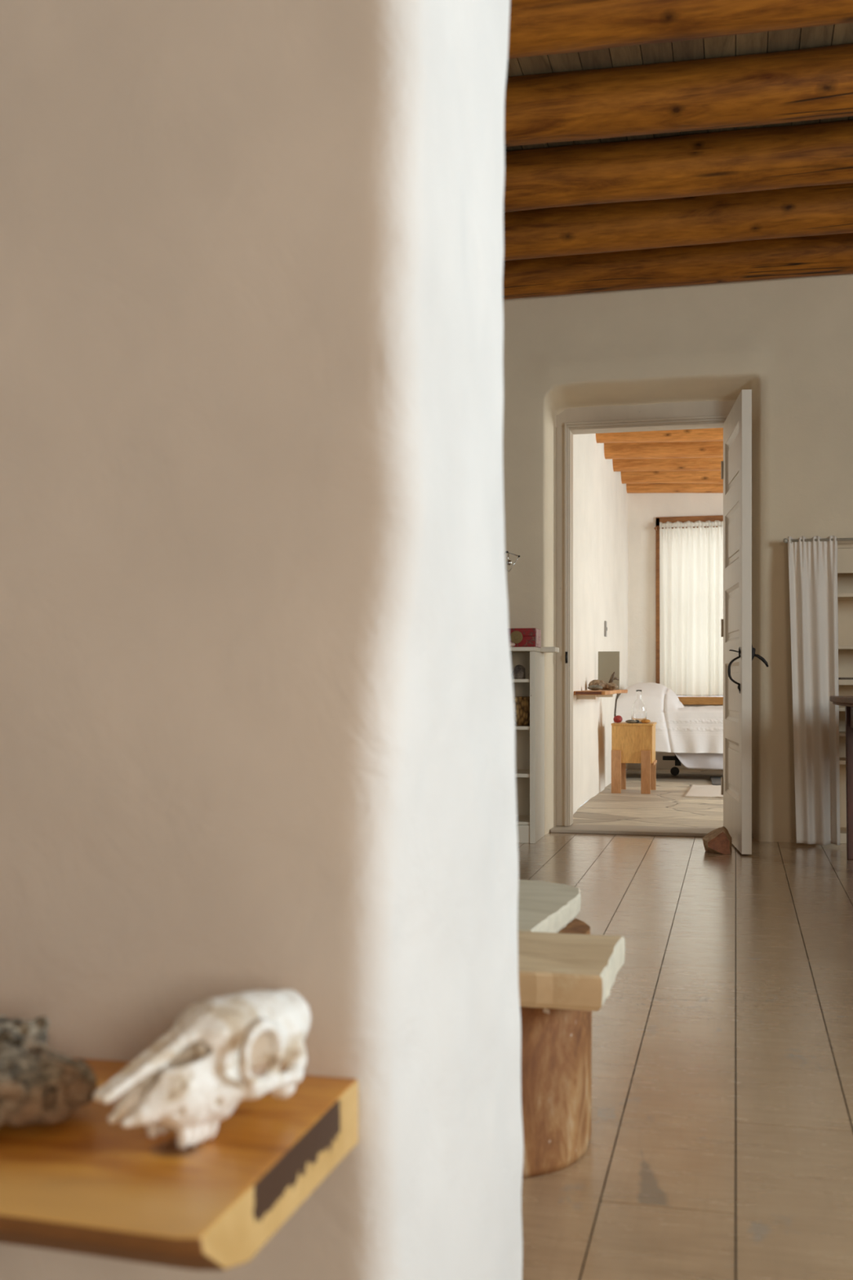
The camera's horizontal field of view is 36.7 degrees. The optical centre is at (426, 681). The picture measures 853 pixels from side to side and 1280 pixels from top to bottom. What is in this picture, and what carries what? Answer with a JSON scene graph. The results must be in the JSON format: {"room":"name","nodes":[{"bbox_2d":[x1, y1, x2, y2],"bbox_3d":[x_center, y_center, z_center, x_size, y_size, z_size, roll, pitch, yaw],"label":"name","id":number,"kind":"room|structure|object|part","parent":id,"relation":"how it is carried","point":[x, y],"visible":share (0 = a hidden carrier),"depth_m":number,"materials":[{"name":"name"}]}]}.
{"room":"traditional dwelling","nodes":[
{"label":"traditional dwelling","id":0,"kind":"room"},
{"bbox_2d":[0,0,523,1279],"bbox_3d":[-1.068,-0.720,1.671,2.345,3.000,0.516,0,0,14],"label":"wall partition","id":1,"kind":"structure","parent":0,"point":[257,713],"depth_m":1.22,"materials":[{"name":"paint"}]},
{"bbox_2d":[0,1057,358,1270],"bbox_3d":[-0.591,0.393,1.121,1.004,0.061,0.352,0,0,14],"label":"wall shelf","id":2,"kind":"object","parent":1,"relation":"attached to","point":[86,1184],"visible":0.7,"depth_m":0.95,"materials":[{"name":"orange wood"}]},
{"bbox_2d":[0,1015,97,1127],"bbox_3d":[-0.389,0.320,1.067,0.226,0.082,0.128,0,0,-10],"label":"stone","id":3,"kind":"object","parent":2,"relation":"on","point":[39,1084],"visible":1,"depth_m":1.05,"materials":[{"name":"stone"}]},
{"bbox_2d":[93,989,311,1149],"bbox_3d":[-0.177,0.310,1.037,0.099,0.103,0.210,0,0,41],"label":"skull","id":4,"kind":"object","parent":2,"relation":"on","point":[220,1053],"visible":1,"depth_m":1.01},
{"bbox_2d":[573,433,628,814],"bbox_3d":[1.124,-0.570,9.223,0.276,2.700,4.740,0,0,14],"label":"wall","id":5,"kind":"structure","parent":0,"point":[600,497],"depth_m":8.89,"materials":[{"name":"paint"}]},
{"bbox_2d":[573,689,627,699],"bbox_3d":[1.137,0.083,8.339,0.230,0.050,1.573,0,0,14],"label":"wall shelf","id":6,"kind":"object","parent":5,"relation":"attached to","point":[590,694],"visible":0.91,"depth_m":7.74,"materials":[{"name":"brown wood"}]},
{"bbox_2d":[587,684,602,690],"bbox_3d":[1.058,0.039,8.076,0.094,0.034,0.069,0,0,14],"label":"stone","id":7,"kind":"object","parent":6,"relation":"on","point":[594,687],"visible":1,"depth_m":8.05,"materials":[{"name":"grey stone"}]},
{"bbox_2d":[588,680,617,689],"bbox_3d":[1.137,0.023,8.289,0.185,0.068,0.098,0,0,14],"label":"stone","id":8,"kind":"object","parent":6,"relation":"on","point":[606,686],"visible":0.78,"depth_m":8.27,"materials":[{"name":"brown stone"}]},
{"bbox_2d":[608,671,619,683],"bbox_3d":[1.208,-0.022,8.291,0.070,0.082,0.026,0,0,-1],"label":"driftwood","id":9,"kind":"object","parent":8,"relation":"on","point":[612,677],"visible":1,"depth_m":8.28,"materials":[{"name":"brown wood"}]},
{"bbox_2d":[598,651,619,689],"bbox_3d":[1.262,-0.075,8.912,0.148,0.265,0.022,0,0,14],"label":"panel","id":10,"kind":"object","parent":6,"relation":"on","point":[608,661],"visible":0.65,"depth_m":8.91,"materials":[{"name":"beige"}]},
{"bbox_2d":[604,621,607,636],"bbox_3d":[1.319,-0.385,9.453,0.018,0.114,0.070,0,0,14],"label":"switch plate","id":11,"kind":"object","parent":5,"relation":"attached to","point":[606,622],"visible":1,"depth_m":9.42,"materials":[{"name":"white plastic"}]},
{"bbox_2d":[627,493,723,769],"bbox_3d":[3.712,-0.570,11.167,4.400,2.700,0.250,0,0,14],"label":"wall","id":12,"kind":"structure","parent":0,"point":[643,508],"depth_m":11.46,"materials":[{"name":"paint"}]},
{"bbox_2d":[655,515,723,704],"bbox_3d":[2.914,-0.625,11.251,1.850,1.660,0.200,0,0,14],"label":"window","id":13,"kind":"structure","parent":12,"relation":"in","point":[684,700],"depth_m":11.41,"materials":[{"name":"brown wood"}]},
{"bbox_2d":[653,525,717,530],"bbox_3d":[2.895,-1.350,11.192,1.800,0.024,0.093,0,0,14],"label":"curtain rod","id":14,"kind":"object","parent":13,"relation":"attached to","point":[655,528],"visible":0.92,"depth_m":11.32,"materials":[{"name":"brown metal"}]},
{"bbox_3d":[2.886,-1.350,11.154,1.800,0.011,0.012,0,0,14],"label":"rod","id":15,"kind":"part","parent":14,"relation":"part of","materials":[{"name":"brown wood"}]},
{"bbox_2d":[659,520,723,696],"bbox_3d":[2.887,-0.637,11.146,1.712,1.538,0.079,0,0,14],"label":"curtain","id":16,"kind":"object","parent":14,"relation":"hanging from","point":[691,559],"visible":0.31,"depth_m":11.28,"materials":[{"name":"white fabric"}]},
{"bbox_3d":[2.912,0.170,11.241,1.850,0.070,0.180,0,0,14],"label":"sill","id":17,"kind":"part","parent":13,"relation":"part of","materials":[{"name":"orange wood"}]},
{"bbox_2d":[502,273,852,842],"bbox_3d":[1.947,-0.720,6.389,6.000,3.000,0.426,0,0,14],"label":"wall","id":18,"kind":"structure","parent":0,"point":[788,341],"depth_m":6.32,"materials":[{"name":"paint"}]},
{"bbox_2d":[505,551,519,571],"bbox_3d":[0.385,-0.598,6.473,0.084,0.109,0.230,0,0,-22],"label":"wall lamp","id":19,"kind":"object","parent":18,"relation":"attached to","point":[508,562],"visible":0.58,"depth_m":6.39,"materials":[{"name":"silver metal"}]},
{"bbox_3d":[0.412,-0.590,6.396,0.029,0.028,0.029,0,0,14],"label":"bulb","id":20,"kind":"part","parent":19,"relation":"part of","materials":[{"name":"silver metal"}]},
{"bbox_2d":[550,823,718,836],"bbox_3d":[1.155,0.771,6.649,1.000,0.018,0.270,0,0,14],"label":"trim","id":21,"kind":"structure","parent":18,"relation":"attached to","point":[573,828],"depth_m":6.61,"materials":[{"name":"paint"}]},
{"bbox_2d":[555,400,735,826],"bbox_3d":[1.178,-0.341,6.710,1.005,2.202,0.160,0,0,14],"label":"trim","id":22,"kind":"structure","parent":18,"relation":"attached to","point":[702,414],"depth_m":6.75,"materials":[{"name":"beige paint"}]},
{"bbox_2d":[720,389,768,854],"bbox_3d":[1.489,-0.265,6.133,0.180,2.074,0.790,0,0,7],"label":"door","id":23,"kind":"structure","parent":18,"relation":"in","point":[739,652],"depth_m":5.96,"materials":[{"name":"paint"}]},
{"bbox_3d":[1.477,0.415,6.132,0.038,0.265,0.575,0,0,7],"label":"panel","id":24,"kind":"part","parent":23,"relation":"part of","materials":[{"name":"paint"}]},
{"bbox_3d":[1.477,0.050,6.132,0.038,0.274,0.575,0,0,7],"label":"panel","id":25,"kind":"part","parent":23,"relation":"part of","materials":[{"name":"paint"}]},
{"bbox_3d":[1.477,-0.322,6.132,0.038,0.257,0.575,0,0,7],"label":"panel","id":26,"kind":"part","parent":23,"relation":"part of","materials":[{"name":"paint"}]},
{"bbox_3d":[1.477,-0.693,6.132,0.038,0.259,0.575,0,0,7],"label":"panel","id":27,"kind":"part","parent":23,"relation":"part of","materials":[{"name":"paint"}]},
{"bbox_3d":[1.477,-1.056,6.132,0.038,0.255,0.575,0,0,7],"label":"panel","id":28,"kind":"part","parent":23,"relation":"part of","materials":[{"name":"paint"}]},
{"bbox_3d":[1.384,-0.048,5.793,0.054,0.132,0.013,0,0,7],"label":"handle","id":29,"kind":"part","parent":23,"relation":"part of","materials":[{"name":"black metal"}]},
{"bbox_3d":[1.407,-0.051,5.791,0.014,0.211,0.020,0,0,7],"label":"handle mount","id":30,"kind":"part","parent":23,"relation":"part of","materials":[{"name":"black metal"}]},
{"bbox_3d":[1.495,-0.117,5.780,0.082,0.107,0.020,0,0,7],"label":"latch lever","id":31,"kind":"part","parent":23,"relation":"part of","materials":[{"name":"black metal"}]},
{"bbox_2d":[783,537,852,543],"bbox_3d":[2.250,-0.672,6.064,1.099,0.024,0.096,0,0,14],"label":"curtain rod","id":32,"kind":"object","parent":18,"relation":"attached to","point":[785,540],"visible":0.84,"depth_m":6.12,"materials":[{"name":"white metal"}]},
{"bbox_2d":[787,535,840,845],"bbox_3d":[1.834,0.040,6.095,0.238,1.461,0.088,0,0,14],"label":"curtain","id":33,"kind":"object","parent":32,"relation":"hanging from","point":[812,565],"visible":1,"depth_m":6.10,"materials":[{"name":"beige fabric"}]},
{"bbox_3d":[2.250,-0.672,6.026,1.080,0.013,0.013,0,0,14],"label":"rod","id":34,"kind":"part","parent":32,"relation":"part of","materials":[{"name":"white metal"}]},
{"bbox_2d":[504,22,852,151],"bbox_3d":[0.922,-2.212,2.123,6.000,0.115,8.560,0,0,14],"label":"ceiling","id":35,"kind":"structure","parent":0,"point":[793,39],"depth_m":4.42,"materials":[{"name":"brown wood"}]},
{"bbox_2d":[502,232,852,299],"bbox_3d":[1.884,-2.044,6.129,6.000,0.239,0.245,0,0,14],"label":"ceiling beam","id":36,"kind":"structure","parent":35,"relation":"attached to","point":[832,254],"depth_m":6.20,"materials":[{"name":"brown wood"}]},
{"bbox_2d":[503,120,852,212],"bbox_3d":[1.600,-2.038,4.945,6.000,0.242,0.247,0,0,14],"label":"ceiling beam","id":37,"kind":"structure","parent":35,"relation":"attached to","point":[773,157],"depth_m":5.01,"materials":[{"name":"brown wood"}]},
{"bbox_2d":[503,182,852,261],"bbox_3d":[1.742,-2.040,5.538,6.000,0.247,0.248,0,0,14],"label":"ceiling beam","id":38,"kind":"structure","parent":35,"relation":"attached to","point":[819,210],"depth_m":5.61,"materials":[{"name":"brown wood"}]},
{"bbox_2d":[504,43,852,146],"bbox_3d":[1.458,-2.042,4.355,6.000,0.242,0.236,0,0,14],"label":"ceiling beam","id":39,"kind":"structure","parent":35,"relation":"attached to","point":[810,83],"depth_m":4.41,"materials":[{"name":"brown wood"}]},
{"bbox_2d":[507,0,852,58],"bbox_3d":[1.302,-2.038,3.705,6.000,0.244,0.250,0,0,14],"label":"ceiling beam","id":40,"kind":"structure","parent":35,"relation":"attached to","point":[536,27],"depth_m":3.80,"materials":[{"name":"brown wood"}]},
{"bbox_2d":[517,768,852,1279],"bbox_3d":[1.528,0.821,4.647,6.000,0.118,13.750,0,0,14],"label":"floor","id":41,"kind":"structure","parent":0,"point":[720,1147],"depth_m":2.65,"materials":[{"name":"brown wood"}]},
{"bbox_2d":[510,646,559,843],"bbox_3d":[0.233,0.305,6.416,0.815,0.950,0.345,0,0,14],"label":"bookcase","id":42,"kind":"object","parent":41,"relation":"on","point":[529,740],"visible":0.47,"depth_m":6.35,"materials":[{"name":"paint"}]},
{"bbox_2d":[509,642,515,647],"bbox_3d":[0.408,-0.177,6.242,0.047,0.023,0.031,0,0,14],"label":"seashell","id":43,"kind":"object","parent":42,"relation":"on","point":[511,644],"visible":0.59,"depth_m":6.23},
{"bbox_2d":[511,664,525,679],"bbox_3d":[0.451,-0.047,6.317,0.066,0.070,0.054,0,0,14],"label":"rock","id":44,"kind":"object","parent":42,"relation":"on","point":[518,673],"visible":0.89,"depth_m":6.30,"materials":[{"name":"grey stone"}]},
{"bbox_3d":[0.245,0.318,6.584,0.680,0.925,0.012,0,0,14],"label":"panel","id":45,"kind":"part","parent":42,"relation":"part of","materials":[{"name":"paint"}]},
{"bbox_3d":[0.208,-0.003,6.429,0.679,0.016,0.306,0,0,14],"label":"shelf","id":46,"kind":"part","parent":42,"relation":"part of","materials":[{"name":"paint"}]},
{"bbox_2d":[513,696,529,725],"bbox_3d":[0.449,0.146,6.341,0.159,0.141,0.159,0,0,14],"label":"straw basket","id":47,"kind":"object","parent":42,"relation":"on","point":[522,704],"visible":0.46,"depth_m":6.27,"materials":[{"name":"brown wicker"}]},
{"bbox_3d":[0.208,0.226,6.429,0.679,0.017,0.306,0,0,14],"label":"shelf","id":48,"kind":"part","parent":42,"relation":"part of","materials":[{"name":"paint"}]},
{"bbox_3d":[0.208,0.455,6.429,0.679,0.018,0.306,0,0,14],"label":"shelf","id":49,"kind":"part","parent":42,"relation":"part of","materials":[{"name":"paint"}]},
{"bbox_3d":[0.208,0.685,6.429,0.679,0.015,0.306,0,0,14],"label":"shelf","id":50,"kind":"part","parent":42,"relation":"part of","materials":[{"name":"paint"}]},
{"bbox_2d":[508,627,541,648],"bbox_3d":[0.428,-0.212,6.375,0.255,0.094,0.184,0,0,14],"label":"box","id":51,"kind":"object","parent":42,"relation":"on","point":[526,637],"visible":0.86,"depth_m":6.28,"materials":[{"name":"red cardboard"}]},
{"bbox_3d":[0.428,-0.240,6.382,0.252,0.038,0.172,0,0,14],"label":"lid","id":52,"kind":"part","parent":51,"relation":"part of","materials":[{"name":"red cardboard"}]},
{"bbox_3d":[0.552,-0.212,6.352,0.003,0.088,0.162,0,0,14],"label":"panel","id":53,"kind":"part","parent":51,"relation":"part of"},
{"bbox_3d":[0.550,0.318,6.355,0.020,0.925,0.315,0,0,14],"label":"panel","id":54,"kind":"part","parent":42,"relation":"part of","materials":[{"name":"paint"}]},
{"bbox_2d":[517,879,590,934],"bbox_3d":[0.085,0.613,2.627,0.499,0.335,0.589,0,0,14],"label":"bench","id":55,"kind":"object","parent":41,"relation":"on","point":[542,906],"visible":0.06,"depth_m":2.57,"materials":[{"name":"paint"}]},
{"bbox_2d":[517,931,625,1178],"bbox_3d":[0.020,0.613,2.204,0.615,0.335,0.395,0,0,14],"label":"bench","id":56,"kind":"object","parent":41,"relation":"on","point":[563,978],"visible":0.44,"depth_m":2.04,"materials":[{"name":"wood"}]},
{"bbox_3d":[0.012,0.472,2.170,0.615,0.055,0.324,0,0,14],"label":"seat","id":57,"kind":"part","parent":56,"relation":"part of","materials":[{"name":"beige wood"}]},
{"bbox_2d":[611,721,657,794],"bbox_3d":[1.476,0.537,9.132,0.295,0.486,0.399,0,0,14],"label":"bedside table","id":58,"kind":"object","parent":41,"relation":"on","point":[631,743],"visible":0.98,"depth_m":8.96,"materials":[{"name":"brown wood"}]},
{"bbox_3d":[1.323,0.630,8.974,0.067,0.300,0.020,0,0,14],"label":"leg","id":59,"kind":"part","parent":58,"relation":"part of","materials":[{"name":"brown wood"}]},
{"bbox_2d":[613,715,622,722],"bbox_3d":[1.347,0.265,9.056,0.063,0.052,0.058,0,0,14],"label":"stone","id":60,"kind":"object","parent":58,"relation":"on","point":[618,718],"visible":1,"depth_m":9.04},
{"bbox_3d":[1.411,0.675,9.308,0.062,0.210,0.020,0,0,14],"label":"leg","id":61,"kind":"part","parent":58,"relation":"part of","materials":[{"name":"brown wood"}]},
{"bbox_2d":[625,720,636,723],"bbox_3d":[1.434,0.281,9.015,0.079,0.025,0.054,0,0,14],"label":"stone","id":62,"kind":"object","parent":58,"relation":"on","point":[627,721],"visible":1,"depth_m":9.00,"materials":[{"name":"grey stone"}]},
{"bbox_2d":[631,689,646,723],"bbox_3d":[1.503,0.177,9.101,0.106,0.232,0.106,0,0,14],"label":"glass carafe","id":63,"kind":"object","parent":58,"relation":"on","point":[638,708],"visible":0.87,"depth_m":9.06,"materials":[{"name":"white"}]},
{"bbox_2d":[640,719,650,723],"bbox_3d":[1.531,0.279,8.991,0.067,0.028,0.044,0,0,14],"label":"stone","id":64,"kind":"object","parent":58,"relation":"on","point":[644,721],"visible":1,"depth_m":8.98,"materials":[{"name":"stone"}]},
{"bbox_3d":[1.521,0.630,8.927,0.064,0.300,0.020,0,0,14],"label":"leg","id":65,"kind":"part","parent":58,"relation":"part of","materials":[{"name":"brown wood"}]},
{"bbox_3d":[1.620,0.675,9.258,0.059,0.210,0.020,0,0,14],"label":"leg","id":66,"kind":"part","parent":58,"relation":"part of","materials":[{"name":"brown wood"}]},
{"bbox_2d":[662,755,681,775],"bbox_3d":[2.574,0.550,10.443,1.975,0.460,0.850,0,0,14],"label":"bed","id":67,"kind":"object","parent":41,"relation":"on","point":[674,771],"visible":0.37,"depth_m":10.66,"materials":[{"name":"black metal"}]},
{"bbox_2d":[615,682,723,753],"bbox_3d":[2.567,0.286,10.416,1.977,0.554,1.027,0,0,14],"label":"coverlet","id":68,"kind":"object","parent":67,"relation":"on","point":[686,730],"visible":0.38,"depth_m":10.11,"materials":[{"name":"white fabric"}]},
{"bbox_2d":[678,700,684,707],"bbox_3d":[1.883,0.177,10.655,0.488,0.241,0.811,0,0,17],"label":"pillow","id":69,"kind":"object","parent":67,"relation":"on","point":[680,704],"visible":0.06,"depth_m":10.53,"materials":[{"name":"white fabric"}]},
{"bbox_2d":[674,752,723,769],"bbox_3d":[2.624,0.584,10.000,1.631,0.209,0.040,0,0,14],"label":"bed skirt","id":70,"kind":"object","parent":67,"relation":"hanging from","point":[698,761],"visible":0.28,"depth_m":10.11,"materials":[{"name":"white fabric"}]},
{"bbox_2d":[684,784,723,797],"bbox_3d":[2.246,0.773,9.024,0.821,0.017,0.988,0,0,14],"label":"rug","id":71,"kind":"object","parent":41,"relation":"on","point":[695,791],"visible":0.3,"depth_m":8.94,"materials":[{"name":"beige fabric"}]},
{"bbox_2d":[702,826,732,854],"bbox_3d":[1.326,0.722,5.870,0.131,0.117,0.126,0,0,14],"label":"doorstop","id":72,"kind":"object","parent":41,"relation":"on","point":[719,840],"visible":1,"depth_m":5.83,"materials":[{"name":"brown stone"}]},
{"bbox_2d":[830,695,852,859],"bbox_3d":[2.047,0.422,5.314,0.682,0.715,0.730,0,0,14],"label":"table","id":73,"kind":"object","parent":41,"relation":"on","point":[847,701],"visible":1,"depth_m":5.63,"materials":[{"name":"brown wood"}]},
{"bbox_3d":[1.872,0.442,5.649,0.060,0.677,0.060,0,0,14],"label":"leg","id":74,"kind":"part","parent":73,"relation":"part of","materials":[{"name":"brown wood"}]},
{"bbox_2d":[837,543,852,844],"bbox_3d":[2.374,0.060,6.243,0.900,1.440,0.290,0,0,14],"label":"shelves","id":75,"kind":"object","parent":41,"relation":"on","point":[845,551],"visible":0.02,"depth_m":6.44,"materials":[{"name":"beige wood"}]},
{"bbox_3d":[2.373,0.390,6.237,0.863,0.020,0.272,0,0,14],"label":"shelf","id":76,"kind":"part","parent":75,"relation":"part of","materials":[{"name":"beige wood"}]},
{"bbox_3d":[2.373,0.258,6.237,0.863,0.015,0.272,0,0,14],"label":"shelf","id":77,"kind":"part","parent":75,"relation":"part of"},
{"bbox_3d":[2.373,0.135,6.237,0.863,0.019,0.272,0,0,14],"label":"shelf","id":78,"kind":"part","parent":75,"relation":"part of","materials":[{"name":"beige wood"}]},
{"bbox_3d":[2.373,0.755,6.237,0.863,0.050,0.272,0,0,14],"label":"shelf","id":79,"kind":"part","parent":75,"relation":"part of","materials":[{"name":"beige wood"}]},
{"bbox_3d":[2.373,-0.414,6.237,0.863,0.019,0.272,0,0,14],"label":"shelf","id":80,"kind":"part","parent":75,"relation":"part of","materials":[{"name":"white wood"}]},
{"bbox_2d":[838,677,852,679],"bbox_3d":[2.116,-0.013,6.238,0.220,0.010,0.120,0,0,14],"label":"flat book","id":81,"kind":"object","parent":75,"relation":"on","point":[839,678],"visible":1,"depth_m":6.20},
{"bbox_3d":[2.373,0.005,6.237,0.863,0.026,0.272,0,0,14],"label":"shelf","id":82,"kind":"part","parent":75,"relation":"part of","materials":[{"name":"white wood"}]},
{"bbox_3d":[2.373,-0.164,6.237,0.863,0.017,0.272,0,0,14],"label":"shelf","id":83,"kind":"part","parent":75,"relation":"part of","materials":[{"name":"white wood"}]},
{"bbox_3d":[3.163,-1.863,8.753,3.940,0.115,4.700,0,0,14],"label":"ceiling","id":84,"kind":"structure","parent":0,"visible":0},
{"bbox_2d":[595,427,723,443],"bbox_3d":[3.085,-1.703,8.494,3.970,0.314,0.216,0,0,14],"label":"ceiling beam","id":85,"kind":"structure","parent":84,"relation":"attached to","point":[716,433],"depth_m":8.79,"materials":[{"name":"brown wood"}]},
{"bbox_2d":[604,440,723,458],"bbox_3d":[3.235,-1.703,9.119,3.970,0.311,0.220,0,0,14],"label":"ceiling beam","id":86,"kind":"structure","parent":84,"relation":"attached to","point":[682,449],"depth_m":9.40,"materials":[{"name":"brown wood"}]},
{"bbox_2d":[612,457,723,471],"bbox_3d":[3.389,-1.704,9.758,3.970,0.336,0.217,0,0,14],"label":"ceiling beam","id":87,"kind":"structure","parent":84,"relation":"attached to","point":[713,464],"depth_m":10.04,"materials":[{"name":"brown wood"}]},
{"bbox_2d":[621,471,723,484],"bbox_3d":[3.545,-1.706,10.410,3.970,0.331,0.227,0,0,14],"label":"ceiling beam","id":88,"kind":"structure","parent":84,"relation":"attached to","point":[635,477],"depth_m":10.69,"materials":[{"name":"brown wood"}]},
{"bbox_2d":[626,483,723,493],"bbox_3d":[3.674,-1.712,10.944,3.970,0.325,0.223,0,0,14],"label":"ceiling beam","id":89,"kind":"structure","parent":84,"relation":"attached to","point":[631,487],"depth_m":11.24,"materials":[{"name":"brown wood"}]}
]}

